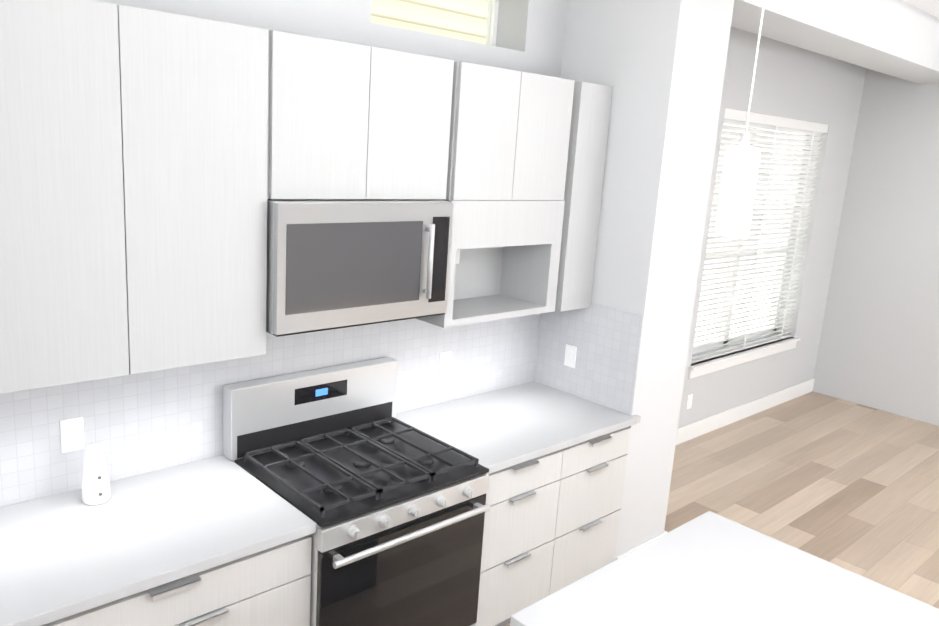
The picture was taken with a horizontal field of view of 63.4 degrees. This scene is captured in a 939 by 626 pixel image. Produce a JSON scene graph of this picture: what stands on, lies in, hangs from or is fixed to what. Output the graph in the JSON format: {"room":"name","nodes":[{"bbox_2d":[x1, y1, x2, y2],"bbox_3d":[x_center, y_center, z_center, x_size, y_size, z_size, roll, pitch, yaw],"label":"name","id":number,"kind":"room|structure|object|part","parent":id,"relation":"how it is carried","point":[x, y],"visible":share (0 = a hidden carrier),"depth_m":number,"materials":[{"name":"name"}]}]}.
{"room":"kitchen","nodes":[
{"label":"kitchen","id":0,"kind":"room"},
{"bbox_2d":[94,0,865,427],"bbox_3d":[0.704,-0.558,4.777,8.500,3.590,0.500,-8,17,-42],"label":"wall","id":1,"kind":"structure","parent":0,"point":[793,82],"depth_m":6.02,"materials":[{"name":"grey paint"}]},
{"bbox_2d":[0,0,135,393],"bbox_3d":[-1.342,-0.354,2.263,0.490,1.116,0.342,-8,17,-42],"label":"upper cabinet","id":2,"kind":"object","parent":1,"relation":"attached to","point":[68,301],"depth_m":2.19,"materials":[{"name":"white wood"}]},
{"bbox_2d":[124,5,275,373],"bbox_3d":[-0.987,-0.403,2.590,0.480,1.116,0.342,-8,17,-42],"label":"upper cabinet","id":3,"kind":"object","parent":1,"relation":"attached to","point":[152,162],"depth_m":2.46,"materials":[{"name":"white wood"}]},
{"bbox_2d":[276,31,375,198],"bbox_3d":[-0.643,-0.719,2.830,0.409,0.557,0.342,-8,17,-42],"label":"upper cabinet","id":4,"kind":"object","parent":1,"relation":"attached to","point":[326,88],"depth_m":2.72,"materials":[{"name":"white wood"}]},
{"bbox_2d":[266,199,452,336],"bbox_3d":[-0.496,-0.223,3.041,0.803,0.474,0.441,-8,17,-42],"label":"microwave","id":5,"kind":"object","parent":4,"relation":"attached to","point":[337,263],"visible":0.92,"depth_m":2.86,"materials":[{"name":"silver metal"}]},
{"bbox_3d":[-0.164,-0.209,3.080,0.021,0.303,0.041,-8,17,-42],"label":"handle","id":6,"kind":"part","parent":5,"relation":"part of","materials":[{"name":"silver metal"}]},
{"bbox_2d":[372,47,459,201],"bbox_3d":[-0.342,-0.760,3.107,0.413,0.557,0.342,-8,17,-42],"label":"upper cabinet","id":7,"kind":"object","parent":1,"relation":"attached to","point":[414,138],"depth_m":2.99,"materials":[{"name":"white wood"}]},
{"bbox_2d":[371,0,498,45],"bbox_3d":[-0.802,-1.454,3.054,2.556,0.473,0.050,-8,17,-42],"label":"window","id":8,"kind":"structure","parent":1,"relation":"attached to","point":[492,21],"depth_m":3.89,"materials":[{"name":"white"}]},
{"bbox_2d":[450,62,527,255],"bbox_3d":[-0.045,-0.698,3.411,0.361,0.771,0.342,-8,17,-42],"label":"upper cabinet","id":9,"kind":"object","parent":1,"relation":"attached to","point":[490,110],"depth_m":3.30,"materials":[{"name":"white wood"}]},
{"bbox_2d":[512,73,579,247],"bbox_3d":[0.226,-0.735,3.660,0.378,0.771,0.342,-8,17,-42],"label":"upper cabinet","id":10,"kind":"object","parent":1,"relation":"attached to","point":[551,104],"depth_m":3.56,"materials":[{"name":"white wood"}]},
{"bbox_2d":[456,249,459,263],"bbox_3d":[-0.070,-0.290,3.722,0.060,0.100,0.008,-8,17,-42],"label":"outlet","id":11,"kind":"object","parent":10,"relation":"attached to","point":[457,256],"visible":0.25,"depth_m":3.73,"materials":[{"name":"white plastic"}]},
{"bbox_2d":[508,82,612,311],"bbox_3d":[0.469,-0.599,3.929,0.241,1.120,0.346,-8,17,-42],"label":"upper cabinet","id":12,"kind":"object","parent":1,"relation":"attached to","point":[546,279],"depth_m":3.80,"materials":[{"name":"white wood"}]},
{"bbox_2d":[686,394,692,409],"bbox_3d":[1.769,0.713,6.114,0.075,0.120,0.008,-8,17,-42],"label":"electrical outlet","id":13,"kind":"object","parent":1,"relation":"attached to","point":[689,401],"visible":1,"depth_m":6.11,"materials":[{"name":"white plastic"}]},
{"bbox_2d":[688,334,800,378],"bbox_3d":[2.388,0.363,6.695,1.910,0.100,0.205,-8,17,-42],"label":"window sill","id":14,"kind":"structure","parent":1,"relation":"attached to","point":[721,362],"depth_m":6.54,"materials":[{"name":"white"}]},
{"bbox_2d":[676,378,814,444],"bbox_3d":[2.018,0.939,6.411,4.113,0.140,0.013,-8,17,-42],"label":"baseboard","id":15,"kind":"structure","parent":1,"relation":"attached to","point":[711,423],"depth_m":6.77,"materials":[{"name":"white wood"}]},
{"bbox_2d":[691,119,822,363],"bbox_3d":[2.400,-0.666,6.529,1.850,1.979,0.220,-8,17,-42],"label":"window blind","id":16,"kind":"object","parent":1,"relation":"in","point":[735,253],"depth_m":6.56,"materials":[{"name":"white plastic"}]},
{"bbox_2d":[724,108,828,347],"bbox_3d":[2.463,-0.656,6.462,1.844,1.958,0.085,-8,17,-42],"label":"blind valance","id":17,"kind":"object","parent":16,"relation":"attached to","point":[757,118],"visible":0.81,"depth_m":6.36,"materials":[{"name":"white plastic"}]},
{"bbox_2d":[560,0,733,559],"bbox_3d":[2.920,0.222,1.925,0.465,3.590,6.852,-8,17,-42],"label":"wall","id":18,"kind":"structure","parent":0,"point":[658,66],"depth_m":3.80,"materials":[{"name":"grey paint"}]},
{"bbox_2d":[616,531,666,559],"bbox_3d":[0.946,1.350,4.229,0.450,0.140,0.018,-8,17,-42],"label":"baseboard","id":19,"kind":"structure","parent":18,"relation":"attached to","point":[664,532],"depth_m":4.20,"materials":[{"name":"white wood"}]},
{"bbox_2d":[506,391,938,625],"bbox_3d":[2.915,1.955,2.556,8.800,0.060,7.652,-8,17,-42],"label":"floor","id":20,"kind":"structure","parent":0,"point":[849,486],"depth_m":5.50,"materials":[{"name":"brown wood"}]},
{"bbox_2d":[44,533,312,625],"bbox_3d":[-1.182,1.171,2.614,1.039,0.905,0.681,-8,17,-42],"label":"base cabinet","id":21,"kind":"object","parent":20,"relation":"on","point":[272,587],"depth_m":2.46,"materials":[{"name":"grey wood"}]},
{"bbox_2d":[0,455,316,625],"bbox_3d":[-1.403,0.752,2.264,1.751,0.034,0.706,-8,17,-42],"label":"countertop","id":22,"kind":"structure","parent":21,"relation":"on","point":[62,557],"depth_m":2.45,"materials":[{"name":"white stone"}]},
{"bbox_2d":[82,443,110,504],"bbox_3d":[-1.292,0.553,2.631,0.092,0.207,0.106,-8,17,-42],"label":"salt shaker","id":23,"kind":"object","parent":22,"relation":"on","point":[96,490],"visible":1,"depth_m":2.61,"materials":[{"name":"white ceramic"}]},
{"bbox_2d":[223,357,489,625],"bbox_3d":[-0.459,0.928,3.159,0.820,1.240,0.773,-8,17,-42],"label":"range","id":24,"kind":"object","parent":20,"relation":"on","point":[368,482],"visible":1,"depth_m":3.03,"materials":[{"name":"silver metal"}]},
{"bbox_3d":[-0.247,1.077,2.951,0.792,0.602,0.024,-8,17,-42],"label":"door","id":25,"kind":"part","parent":24,"relation":"part of","materials":[{"name":"black glass"}]},
{"bbox_2d":[476,449,567,625],"bbox_3d":[-0.018,1.013,3.686,0.534,0.905,0.681,-8,17,-42],"label":"base cabinet","id":26,"kind":"object","parent":20,"relation":"on","point":[521,533],"depth_m":3.45,"materials":[{"name":"grey wood"}]},
{"bbox_2d":[395,381,635,473],"bbox_3d":[0.217,0.531,3.756,1.070,0.034,0.706,-8,17,-42],"label":"countertop","id":27,"kind":"structure","parent":26,"relation":"on","point":[504,428],"depth_m":3.68,"materials":[{"name":"white stone"}]},
{"bbox_2d":[552,425,630,593],"bbox_3d":[0.373,0.959,4.046,0.535,0.905,0.681,-8,17,-42],"label":"base cabinet","id":28,"kind":"object","parent":20,"relation":"on","point":[594,480],"depth_m":3.79,"materials":[{"name":"grey wood"}]},
{"bbox_2d":[510,511,938,625],"bbox_3d":[0.988,1.415,2.093,1.096,0.940,1.501,-8,17,-42],"label":"kitchen island","id":29,"kind":"object","parent":20,"relation":"on","point":[709,568],"visible":1,"depth_m":2.36,"materials":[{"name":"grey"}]},
{"bbox_2d":[813,68,938,425],"bbox_3d":[6.124,-0.146,5.050,0.280,3.380,7.072,-8,17,-42],"label":"wall","id":30,"kind":"structure","parent":0,"point":[878,348],"depth_m":7.14,"materials":[{"name":"grey paint"}]},
{"bbox_2d":[903,0,938,18],"bbox_3d":[4.637,-1.664,3.387,4.396,0.100,7.352,-8,17,-42],"label":"ceiling","id":31,"kind":"structure","parent":0,"point":[930,7],"depth_m":5.26,"materials":[{"name":"white paint"}]},
{"bbox_2d":[731,0,938,83],"bbox_3d":[2.684,-1.975,5.253,4.116,0.353,0.420,-8,17,-42],"label":"cross beam","id":32,"kind":"structure","parent":31,"relation":"attached to","point":[898,38],"depth_m":4.95,"materials":[{"name":"grey paint"}]},
{"bbox_3d":[1.512,-1.408,0.305,4.384,0.100,7.132,-8,17,-42],"label":"ceiling","id":33,"kind":"structure","parent":0,"visible":0},
{"bbox_2d":[715,0,764,237],"bbox_3d":[0.772,-0.968,1.927,0.120,1.551,0.120,-8,17,-42],"label":"pendant light","id":34,"kind":"object","parent":33,"relation":"hanging from","point":[738,184],"visible":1,"depth_m":2.03,"materials":[{"name":"white glass"}]},
{"bbox_3d":[0.729,-0.330,2.068,0.089,0.241,0.089,-8,17,-42],"label":"lamp shade","id":35,"kind":"part","parent":34,"relation":"part of","materials":[{"name":"white glass"}]},
{"bbox_3d":[0.780,-1.091,1.900,0.006,1.250,0.006,-8,17,-42],"label":"cord","id":36,"kind":"part","parent":34,"relation":"part of","materials":[{"name":"white plastic"}]},
{"bbox_3d":[-0.111,0.595,-0.680,0.280,3.590,7.132,-8,17,-42],"label":"wall","id":37,"kind":"structure","parent":0,"visible":0},
{"bbox_2d":[0,314,539,507],"bbox_3d":[-0.932,0.328,3.102,3.609,0.561,0.006,-8,17,-42],"label":"tile backsplash","id":38,"kind":"structure","parent":37,"relation":"attached to","point":[139,423],"depth_m":2.98,"materials":[{"name":"white tile"}]},
{"bbox_2d":[60,417,84,452],"bbox_3d":[-1.397,0.429,2.675,0.075,0.120,0.008,-8,17,-42],"label":"electrical outlet","id":39,"kind":"object","parent":38,"relation":"attached to","point":[72,434],"visible":1,"depth_m":2.67,"materials":[{"name":"white plastic"}]},
{"bbox_2d":[536,303,643,415],"bbox_3d":[0.623,0.219,4.070,0.006,0.561,0.658,-8,17,-42],"label":"tile backsplash","id":40,"kind":"structure","parent":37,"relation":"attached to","point":[607,340],"depth_m":4.02,"materials":[{"name":"white tile"}]},
{"bbox_2d":[564,344,576,367],"bbox_3d":[0.549,0.235,4.142,0.008,0.120,0.075,-8,17,-42],"label":"outlet","id":41,"kind":"object","parent":40,"relation":"attached to","point":[570,356],"visible":1,"depth_m":4.14,"materials":[{"name":"white plastic"}]},
{"bbox_3d":[-48.806,0.955,-6.223,78.450,0.200,120.000,-8,17,-42],"label":"ground","id":42,"kind":"structure","parent":0,"visible":0},
{"bbox_2d":[371,0,487,43],"bbox_3d":[-2.281,-3.267,4.605,10.000,9.449,0.200,-8,17,-42],"label":"siding","id":43,"kind":"object","parent":42,"relation":"on","point":[436,6],"depth_m":6.59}
]}

